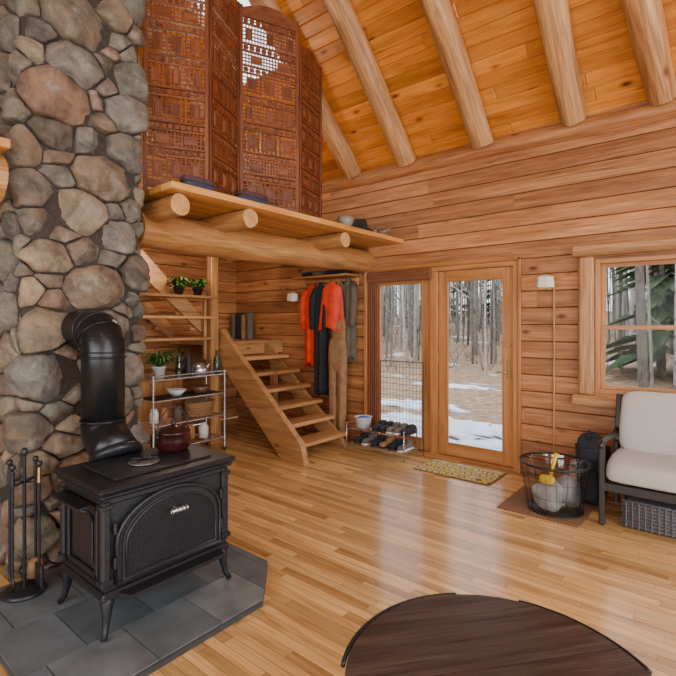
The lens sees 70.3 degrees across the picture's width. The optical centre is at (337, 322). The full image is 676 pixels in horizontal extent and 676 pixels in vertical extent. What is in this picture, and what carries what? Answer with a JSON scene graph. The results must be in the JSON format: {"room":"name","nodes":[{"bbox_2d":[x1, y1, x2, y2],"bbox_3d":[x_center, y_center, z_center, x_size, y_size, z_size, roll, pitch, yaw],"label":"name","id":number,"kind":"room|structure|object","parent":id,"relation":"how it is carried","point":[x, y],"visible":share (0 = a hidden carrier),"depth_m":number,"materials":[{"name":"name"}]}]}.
{"room":"log cabin interior","nodes":[
{"label":"log cabin interior","id":0,"kind":"room"},
{"bbox_2d":[138,81,235,426],"bbox_3d":[-4.030,-1.883,4.862,0.200,6.765,7.358,0,0,39],"label":"wall","id":1,"kind":"structure","parent":0,"point":[172,264],"depth_m":6.94,"materials":[{"name":"brown wood"}]},
{"bbox_2d":[0,137,403,248],"bbox_3d":[-2.754,-0.965,3.815,3.100,0.050,7.360,0,0,39],"label":"floor","id":2,"kind":"structure","parent":0,"point":[204,203],"depth_m":4.28,"materials":[{"name":"brown wood"}]},
{"bbox_2d":[179,175,267,204],"bbox_3d":[-0.876,-1.032,3.786,0.123,0.086,0.803,0,0,39],"label":"folded blankets","id":3,"kind":"object","parent":2,"relation":"on","point":[192,180],"visible":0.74,"depth_m":3.61,"materials":[{"name":"fabric"}]},
{"bbox_2d":[143,0,321,217],"bbox_3d":[-0.769,-1.972,4.323,0.263,1.955,1.926,0,0,42],"label":"folding screen","id":4,"kind":"object","parent":2,"relation":"on","point":[224,20],"visible":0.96,"depth_m":4.29,"materials":[{"name":"brown wood"}]},
{"bbox_2d":[337,216,353,225],"bbox_3d":[0.080,-1.040,4.981,0.180,0.100,0.180,0,0,39],"label":"ceramic bowl","id":5,"kind":"object","parent":2,"relation":"on","point":[347,220],"visible":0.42,"depth_m":4.92,"materials":[{"name":"white ceramic"}]},
{"bbox_2d":[352,219,371,230],"bbox_3d":[0.232,-1.055,5.167,0.270,0.130,0.270,0,0,39],"label":"hat","id":6,"kind":"object","parent":2,"relation":"on","point":[359,223],"visible":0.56,"depth_m":5.09,"materials":[{"name":"black fabric"}]},
{"bbox_2d":[369,227,390,234],"bbox_3d":[0.442,-1.036,5.397,0.209,0.095,0.365,0,0,39],"label":"ornament","id":7,"kind":"object","parent":2,"relation":"on","point":[373,229],"visible":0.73,"depth_m":5.38,"materials":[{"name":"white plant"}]},
{"bbox_2d":[0,417,675,675],"bbox_3d":[-0.295,1.540,1.925,9.300,0.080,7.560,0,0,39],"label":"floor","id":8,"kind":"structure","parent":0,"point":[345,537],"depth_m":3.07,"materials":[{"name":"brown wood"}]},
{"bbox_2d":[0,0,149,577],"bbox_3d":[-1.824,-1.715,3.256,0.728,6.429,0.941,0,0,39],"label":"stone chimney","id":9,"kind":"object","parent":8,"relation":"on","point":[74,88],"visible":0.78,"depth_m":2.95,"materials":[{"name":"grey stone"}]},
{"bbox_2d":[0,543,267,675],"bbox_3d":[-1.094,1.478,2.639,1.200,0.041,1.310,0,0,39],"label":"slate hearth","id":10,"kind":"object","parent":8,"relation":"on","point":[40,636],"visible":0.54,"depth_m":2.34,"materials":[{"name":"stone"}]},
{"bbox_2d":[0,447,47,602],"bbox_3d":[-1.695,1.065,2.596,0.225,0.785,0.220,0,0,39],"label":"fireplace tool set","id":11,"kind":"object","parent":10,"relation":"on","point":[25,590],"visible":1,"depth_m":2.59,"materials":[{"name":"metal"}]},
{"bbox_2d":[49,309,235,641],"bbox_3d":[-1.212,0.688,2.730,1.060,1.543,0.820,0,0,39],"label":"wood stove","id":12,"kind":"object","parent":10,"relation":"on","point":[127,531],"visible":1,"depth_m":2.47,"materials":[{"name":"metal"}]},
{"bbox_2d":[128,454,159,466],"bbox_3d":[-1.032,0.727,2.556,0.160,0.030,0.160,0,0,39],"label":"trivet","id":13,"kind":"object","parent":12,"relation":"on","point":[148,460],"visible":1,"depth_m":2.53,"materials":[{"name":"grey metal"}]},
{"bbox_2d":[155,406,190,452],"bbox_3d":[-0.965,0.615,2.811,0.200,0.254,0.200,0,0,-19],"label":"pot","id":14,"kind":"object","parent":12,"relation":"on","point":[173,438],"visible":1,"depth_m":2.74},
{"bbox_2d":[138,368,182,447],"bbox_3d":[-2.567,1.055,5.796,0.515,0.890,1.360,0,0,39],"label":"storage cabinet","id":15,"kind":"object","parent":8,"relation":"on","point":[160,387],"visible":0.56,"depth_m":5.88,"materials":[{"name":"brown wood"}]},
{"bbox_2d":[140,368,225,449],"bbox_3d":[-1.760,1.025,5.419,0.390,0.950,0.950,0,0,39],"label":"cart","id":16,"kind":"object","parent":8,"relation":"on","point":[152,399],"visible":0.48,"depth_m":5.34,"materials":[{"name":"silver metal"}]},
{"bbox_2d":[150,431,155,447],"label":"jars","id":17,"kind":"object","parent":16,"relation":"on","point":[154,431],"depth_m":5.10,"materials":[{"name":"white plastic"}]},
{"bbox_2d":[149,406,167,423],"label":"jars","id":18,"kind":"object","parent":16,"relation":"on","point":[157,416],"depth_m":5.23,"materials":[{"name":"white ceramic"}]},
{"bbox_2d":[140,350,182,377],"bbox_3d":[-1.931,0.440,5.205,0.537,0.300,0.517,0,0,39],"label":"potted fern","id":19,"kind":"object","parent":16,"relation":"on","point":[158,360],"visible":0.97,"depth_m":5.15,"materials":[{"name":"green plant"}]},
{"bbox_2d":[173,405,181,419],"label":"jars","id":20,"kind":"object","parent":16,"relation":"on","point":[177,413],"depth_m":5.32,"materials":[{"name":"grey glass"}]},
{"bbox_2d":[175,349,181,373],"bbox_3d":[-1.806,0.440,5.443,0.076,0.300,0.076,0,0,39],"label":"glass bottle","id":21,"kind":"object","parent":16,"relation":"on","point":[178,364],"visible":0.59,"depth_m":5.42,"materials":[{"name":"glass"}]},
{"bbox_2d":[181,352,184,373],"bbox_3d":[-1.793,0.460,5.537,0.076,0.260,0.076,0,0,39],"label":"glass bottle","id":22,"kind":"object","parent":16,"relation":"on","point":[182,353],"visible":0.51,"depth_m":5.51,"materials":[{"name":"black glass"}]},
{"bbox_2d":[166,384,209,395],"bbox_3d":[-1.706,0.770,5.485,0.240,0.080,0.530,0,0,39],"label":"bowls","id":23,"kind":"object","parent":16,"relation":"on","point":[199,388],"visible":1,"depth_m":5.49,"materials":[{"name":"white ceramic"}]},
{"bbox_2d":[185,351,191,375],"bbox_3d":[-1.680,0.450,5.391,0.076,0.280,0.076,0,0,39],"label":"glass bottle","id":24,"kind":"object","parent":16,"relation":"on","point":[188,361],"visible":0.97,"depth_m":5.36,"materials":[{"name":"black glass"}]},
{"bbox_2d":[186,422,208,439],"label":"jars","id":25,"kind":"object","parent":16,"relation":"on","point":[203,427],"depth_m":5.56,"materials":[{"name":"white ceramic"}]},
{"bbox_2d":[183,396,214,417],"bbox_3d":[-1.612,0.956,5.569,0.304,0.228,0.384,0,0,39],"label":"wicker basket","id":26,"kind":"object","parent":16,"relation":"on","point":[201,407],"visible":0.99,"depth_m":5.46,"materials":[{"name":"brown wicker"}]},
{"bbox_2d":[192,356,209,374],"bbox_3d":[-1.609,0.487,5.571,0.224,0.206,0.223,0,0,-6],"label":"tea kettle","id":27,"kind":"object","parent":16,"relation":"on","point":[197,367],"visible":0.86,"depth_m":5.50,"materials":[{"name":"silver metal"}]},
{"bbox_2d":[213,350,219,372],"bbox_3d":[-1.433,0.455,5.661,0.076,0.270,0.076,0,0,39],"label":"glass bottle","id":28,"kind":"object","parent":16,"relation":"on","point":[216,361],"visible":0.98,"depth_m":5.64,"materials":[{"name":"green glass"}]},
{"bbox_2d":[207,256,217,444],"bbox_3d":[-1.558,0.285,5.958,0.110,2.430,0.110,0,0,39],"label":"wood post","id":29,"kind":"object","parent":8,"relation":"on","point":[212,262],"visible":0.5,"depth_m":5.91,"materials":[{"name":"brown wood"}]},
{"bbox_2d":[139,250,345,464],"bbox_3d":[-1.441,0.190,5.800,2.590,2.620,2.615,0,0,39],"label":"staircase","id":30,"kind":"structure","parent":8,"relation":"on","point":[262,400],"depth_m":5.79,"materials":[{"name":"brown wood"}]},
{"bbox_2d":[231,313,252,338],"bbox_3d":[-1.463,0.044,7.310,0.470,0.388,0.110,0,0,39],"label":"books","id":31,"kind":"object","parent":30,"relation":"on","point":[241,325],"visible":0.97,"depth_m":7.22,"materials":[{"name":"grey paper"}]},
{"bbox_2d":[346,420,417,462],"bbox_3d":[0.491,1.330,5.498,0.794,0.329,0.294,0,0,39],"label":"shoe rack","id":32,"kind":"object","parent":8,"relation":"on","point":[351,427],"visible":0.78,"depth_m":5.36,"materials":[{"name":"silver metal"}]},
{"bbox_2d":[354,415,372,427],"bbox_3d":[0.298,1.163,5.656,0.220,0.125,0.220,0,0,39],"label":"plastic tub","id":33,"kind":"object","parent":32,"relation":"on","point":[362,421],"visible":1,"depth_m":5.59,"materials":[{"name":"white plastic"}]},
{"bbox_2d":[353,420,416,452],"bbox_3d":[0.527,1.262,5.462,0.730,0.284,0.270,0,0,39],"label":"shoes","id":34,"kind":"object","parent":32,"relation":"on","point":[390,427],"visible":0.97,"depth_m":5.36,"materials":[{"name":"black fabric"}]},
{"bbox_2d":[380,360,423,455],"bbox_3d":[0.739,0.973,5.611,0.590,1.055,0.010,0,0,39],"label":"gate","id":35,"kind":"object","parent":8,"relation":"on","point":[396,372],"visible":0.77,"depth_m":5.61,"materials":[{"name":"metal"}]},
{"bbox_2d":[413,459,506,485],"bbox_3d":[1.226,1.493,4.849,0.810,0.014,0.460,0,0,39],"label":"doormat","id":36,"kind":"object","parent":8,"relation":"on","point":[478,475],"visible":1,"depth_m":4.80,"materials":[{"name":"fabric"}]},
{"bbox_2d":[340,592,651,675],"bbox_3d":[0.477,1.271,1.400,0.956,0.443,0.956,0,0,39],"label":"round coffee table","id":37,"kind":"object","parent":8,"relation":"on","point":[441,634],"visible":1,"depth_m":1.57,"materials":[{"name":"brown wood"}]},
{"bbox_2d":[497,486,595,527],"bbox_3d":[1.724,1.494,3.942,0.620,0.011,0.640,0,0,39],"label":"jute rug","id":38,"kind":"object","parent":8,"relation":"on","point":[517,502],"visible":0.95,"depth_m":3.87,"materials":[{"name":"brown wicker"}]},
{"bbox_2d":[518,452,593,518],"bbox_3d":[1.740,1.295,3.851,0.550,0.386,0.550,0,0,39],"label":"wire basket","id":39,"kind":"object","parent":38,"relation":"on","point":[565,512],"visible":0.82,"depth_m":3.74,"materials":[{"name":"metal"}]},
{"bbox_2d":[532,475,580,511],"bbox_3d":[1.753,1.346,3.856,0.340,0.270,0.272,0,0,-29],"label":"ball","id":40,"kind":"object","parent":39,"relation":"in","point":[543,491],"visible":0.85,"depth_m":3.77,"materials":[{"name":"grey plastic"}]},
{"bbox_2d":[539,452,558,484],"bbox_3d":[1.675,1.151,3.815,0.127,0.239,0.112,0,0,39],"label":"scoop","id":41,"kind":"object","parent":40,"relation":"on","point":[550,479],"visible":0.96,"depth_m":3.79,"materials":[{"name":"plastic"}]},
{"bbox_2d":[577,430,601,505],"bbox_3d":[2.084,1.189,3.967,0.192,0.617,0.211,0,0,39],"label":"backpack","id":42,"kind":"object","parent":38,"relation":"on","point":[587,443],"visible":0.71,"depth_m":3.90,"materials":[{"name":"fabric"}]},
{"bbox_2d":[575,443,610,496],"bbox_3d":[2.208,1.290,4.169,0.284,0.420,0.279,0,0,31],"label":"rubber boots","id":43,"kind":"object","parent":8,"relation":"on","point":[607,448],"visible":0.09,"depth_m":4.13,"materials":[{"name":"black rubber"}]},
{"bbox_2d":[598,391,675,524],"bbox_3d":[2.473,1.027,3.594,0.801,0.946,0.790,0,0,39],"label":"armchair","id":44,"kind":"object","parent":8,"relation":"on","point":[645,422],"visible":1,"depth_m":3.71,"materials":[{"name":"fabric"}]},
{"bbox_2d":[622,486,675,537],"bbox_3d":[2.405,1.395,3.526,0.498,0.200,0.417,0,0,39],"label":"woven storage basket","id":45,"kind":"object","parent":8,"relation":"on","point":[652,516],"visible":0.88,"depth_m":3.43,"materials":[{"name":"grey wicker"}]},
{"bbox_3d":[-2.319,0.285,5.030,0.110,2.430,0.110,0,0,39],"label":"wood post","id":46,"kind":"object","parent":8,"relation":"on","visible":0},
{"bbox_2d":[140,293,216,359],"bbox_3d":[-1.884,0.065,5.449,0.230,0.770,1.070,0,0,39],"label":"wall shelf","id":47,"kind":"object","parent":46,"relation":"attached to","point":[204,317],"visible":0.51,"depth_m":5.50,"materials":[{"name":"brown wood"}]},
{"bbox_2d":[164,276,192,294],"bbox_3d":[-1.814,-0.420,5.468,0.359,0.201,0.346,0,0,39],"label":"ivy","id":48,"kind":"object","parent":47,"relation":"on","point":[179,285],"visible":0.95,"depth_m":5.43,"materials":[{"name":"green plant"}]},
{"bbox_2d":[188,279,211,295],"bbox_3d":[-1.661,-0.417,5.662,0.358,0.195,0.353,0,0,39],"label":"ivy","id":49,"kind":"object","parent":47,"relation":"on","point":[198,286],"visible":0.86,"depth_m":5.62,"materials":[{"name":"green plant"}]},
{"bbox_2d":[138,0,675,195],"bbox_3d":[-0.359,-3.561,1.848,9.900,3.682,7.840,0,0,39],"label":"ceiling","id":50,"kind":"structure","parent":0,"point":[502,39],"depth_m":4.66,"materials":[{"name":"brown wood"}]},
{"bbox_2d":[139,6,263,194],"bbox_3d":[-2.276,-3.599,5.728,0.290,3.606,3.828,0,0,39],"label":"rafter","id":51,"kind":"object","parent":50,"relation":"attached to","point":[141,26],"visible":0.13,"depth_m":6.03,"materials":[{"name":"brown wood"}]},
{"bbox_2d":[185,1,282,91],"bbox_3d":[-1.114,-3.299,5.426,0.950,0.863,0.907,0,0,39],"label":"skylight window","id":52,"kind":"structure","parent":50,"relation":"attached to","point":[185,1],"depth_m":5.54,"materials":[{"name":"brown glass"}]},
{"bbox_2d":[248,0,360,178],"bbox_3d":[-0.753,-3.283,4.933,0.284,2.960,3.115,0,0,39],"label":"rafter","id":53,"kind":"object","parent":50,"relation":"attached to","point":[333,135],"visible":0.52,"depth_m":5.69,"materials":[{"name":"brown wood"}]},
{"bbox_2d":[323,0,415,166],"bbox_3d":[-0.368,-3.601,4.160,0.283,3.620,3.811,0,0,40],"label":"rafter","id":54,"kind":"object","parent":50,"relation":"attached to","point":[346,21],"visible":1,"depth_m":4.91,"materials":[{"name":"brown wood"}]},
{"bbox_2d":[420,0,492,148],"bbox_3d":[0.309,-3.591,3.593,0.315,3.591,3.832,0,0,39],"label":"rafter","id":55,"kind":"object","parent":50,"relation":"attached to","point":[440,15],"visible":1,"depth_m":4.47,"materials":[{"name":"brown wood"}]},
{"bbox_2d":[533,0,586,125],"bbox_3d":[1.019,-3.607,3.016,0.292,3.614,3.817,0,0,39],"label":"rafter","id":56,"kind":"object","parent":50,"relation":"attached to","point":[553,16],"visible":1,"depth_m":4.05,"materials":[{"name":"brown wood"}]},
{"bbox_2d":[621,0,675,105],"bbox_3d":[1.323,-3.597,2.766,3.859,3.604,0.296,0,0,-42],"label":"rafter","id":57,"kind":"object","parent":50,"relation":"attached to","point":[646,22],"visible":1,"depth_m":3.70,"materials":[{"name":"brown wood"}]},
{"bbox_2d":[236,100,675,484],"bbox_3d":[2.040,-0.260,4.769,9.698,3.520,0.200,0,0,39],"label":"wall","id":58,"kind":"structure","parent":0,"point":[536,204],"depth_m":4.74,"materials":[{"name":"brown wood"}]},
{"bbox_2d":[138,211,374,272],"bbox_3d":[-0.610,-0.750,4.869,0.307,0.323,3.012,0,0,39],"label":"log beam","id":59,"kind":"structure","parent":58,"relation":"attached to","point":[177,234],"depth_m":4.40,"materials":[{"name":"brown wood"}]},
{"bbox_2d":[141,193,189,221],"bbox_3d":[-1.861,-0.857,4.051,1.880,0.164,0.161,0,0,39],"label":"joist","id":60,"kind":"object","parent":59,"relation":"attached to","point":[175,205],"visible":0.34,"depth_m":3.49,"materials":[{"name":"brown wood"}]},
{"bbox_2d":[139,209,257,249],"bbox_3d":[-1.447,-0.862,4.556,1.880,0.173,0.162,0,0,39],"label":"joist","id":61,"kind":"object","parent":59,"relation":"attached to","point":[246,218],"visible":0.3,"depth_m":4.01,"materials":[{"name":"brown wood"}]},
{"bbox_2d":[226,232,349,261],"bbox_3d":[-0.652,-0.858,5.523,1.880,0.159,0.172,0,0,39],"label":"joist","id":62,"kind":"object","parent":59,"relation":"attached to","point":[339,240],"visible":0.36,"depth_m":4.98,"materials":[{"name":"brown wood"}]},
{"bbox_2d":[287,290,300,301],"bbox_3d":[-0.593,-0.373,6.651,0.170,0.166,0.233,0,0,39],"label":"wall sconce","id":63,"kind":"object","parent":58,"relation":"attached to","point":[292,296],"visible":0.96,"depth_m":6.56,"materials":[{"name":"white glass"}]},
{"bbox_2d":[293,273,358,287],"bbox_3d":[-0.166,-0.547,6.282,0.930,0.135,0.258,0,0,39],"label":"coat rack","id":64,"kind":"object","parent":58,"relation":"attached to","point":[341,275],"visible":0.8,"depth_m":6.23,"materials":[{"name":"brown wood"}]},
{"bbox_2d":[300,283,316,366],"bbox_3d":[-0.353,0.025,6.440,0.352,1.110,0.160,0,0,39],"label":"jacket","id":65,"kind":"object","parent":64,"relation":"hanging from","point":[304,300],"visible":0.55,"depth_m":6.43,"materials":[{"name":"orange fabric"}]},
{"bbox_2d":[309,282,328,395],"bbox_3d":[-0.231,0.210,6.257,0.332,1.480,0.153,0,0,39],"label":"coat","id":66,"kind":"object","parent":64,"relation":"hanging from","point":[321,377],"visible":0.87,"depth_m":6.22,"materials":[{"name":"fabric"}]},
{"bbox_2d":[302,269,351,275],"bbox_3d":[-0.154,-0.648,6.274,0.795,0.062,0.207,0,0,39],"label":"hats","id":67,"kind":"object","parent":64,"relation":"on","point":[340,270],"visible":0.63,"depth_m":6.15,"materials":[{"name":"black fabric"}]},
{"bbox_2d":[318,281,344,331],"bbox_3d":[-0.074,-0.210,6.102,0.427,0.640,0.127,0,0,39],"label":"jacket","id":68,"kind":"object","parent":64,"relation":"hanging from","point":[331,293],"visible":0.87,"depth_m":6.04,"materials":[{"name":"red fabric"}]},
{"bbox_2d":[328,283,347,431],"bbox_3d":[0.004,0.423,6.037,0.280,1.854,0.129,0,0,39],"label":"tan work overalls","id":69,"kind":"object","parent":64,"relation":"hanging from","point":[337,352],"visible":0.93,"depth_m":5.98,"materials":[{"name":"fabric"}]},
{"bbox_2d":[340,278,357,360],"bbox_3d":[0.117,-0.045,6.082,0.332,1.050,0.144,0,0,39],"label":"coat","id":70,"kind":"object","parent":64,"relation":"hanging from","point":[349,289],"visible":0.65,"depth_m":6.03,"materials":[{"name":"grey fabric"}]},
{"bbox_2d":[367,268,430,435],"bbox_3d":[0.707,0.410,5.681,0.880,2.060,0.038,0,0,39],"label":"window blind","id":71,"kind":"object","parent":58,"relation":"attached to","point":[374,278],"visible":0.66,"depth_m":5.88,"materials":[{"name":"brown wood"}]},
{"bbox_2d":[378,280,429,450],"bbox_3d":[0.752,0.445,5.742,0.816,2.040,0.051,0,0,39],"label":"door","id":72,"kind":"structure","parent":58,"relation":"in","point":[425,284],"depth_m":5.53,"materials":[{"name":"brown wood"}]},
{"bbox_2d":[364,255,520,472],"bbox_3d":[1.138,0.410,5.474,1.930,2.180,0.215,0,0,39],"label":"door frame","id":73,"kind":"structure","parent":58,"relation":"attached to","point":[514,260],"depth_m":5.37,"materials":[{"name":"brown wood"}]},
{"bbox_2d":[268,97,675,204],"bbox_3d":[1.971,-1.812,4.684,9.300,0.215,0.190,0,0,39],"label":"log beam","id":74,"kind":"structure","parent":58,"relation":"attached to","point":[646,114],"depth_m":4.75,"materials":[{"name":"brown wood"}]},
{"bbox_2d":[438,266,512,466],"bbox_3d":[1.449,0.445,5.132,0.846,2.040,0.109,0,0,39],"label":"door","id":75,"kind":"structure","parent":58,"relation":"in","point":[504,457],"depth_m":5.05,"materials":[{"name":"brown wood"}]},
{"bbox_2d":[536,272,558,463],"bbox_3d":[1.972,0.427,4.543,0.170,1.826,0.233,0,0,39],"label":"floor lamp","id":76,"kind":"object","parent":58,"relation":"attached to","point":[543,281],"visible":0.97,"depth_m":4.59,"materials":[{"name":"gold metal"}]},
{"bbox_2d":[570,235,675,409],"bbox_3d":[2.832,0.020,4.015,1.600,1.480,0.260,0,0,39],"label":"window","id":77,"kind":"structure","parent":58,"relation":"in","point":[585,398],"depth_m":4.35,"materials":[{"name":"brown wood"}]},
{"bbox_3d":[-2.759,-0.260,-1.073,9.698,3.520,0.200,0,0,39],"label":"wall","id":78,"kind":"structure","parent":0,"visible":0},
{"bbox_2d":[0,155,8,202],"bbox_3d":[-2.933,-0.801,1.367,0.282,0.279,3.350,0,0,39],"label":"log beam","id":79,"kind":"structure","parent":78,"relation":"attached to","point":[4,173],"depth_m":2.58,"materials":[{"name":"brown wood"}]},
{"label":"outside","id":80,"kind":"structure","parent":0,"visible":0},
{"bbox_2d":[223,311,675,424],"bbox_3d":[21.576,0.027,34.145,110.000,3.442,70.000,0,0,39],"label":"ground","id":81,"kind":"structure","parent":80,"point":[485,405],"depth_m":14.41,"materials":[{"name":"brown soil"}]},
{"bbox_2d":[381,382,501,450],"bbox_3d":[2.540,1.678,9.113,5.224,0.277,7.478,0,0,-30],"label":"snow bank","id":82,"kind":"object","parent":81,"relation":"on","point":[465,432],"visible":0.34,"depth_m":7.37,"materials":[{"name":"white snow"}]},
{"bbox_2d":[250,50,675,389],"bbox_3d":[-8.739,-7.949,57.358,117.482,19.562,53.530,0,0,39],"label":"forest trees","id":83,"kind":"object","parent":81,"relation":"on","point":[409,296],"visible":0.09,"depth_m":21.01,"materials":[{"name":"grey plant"}]},
{"bbox_2d":[451,264,675,376],"bbox_3d":[13.193,-5.564,34.468,19.358,14.585,49.718,0,0,-11],"label":"evergreen trees","id":84,"kind":"object","parent":81,"relation":"on","point":[664,283],"visible":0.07,"depth_m":14.09,"materials":[{"name":"green plant"}]}
]}

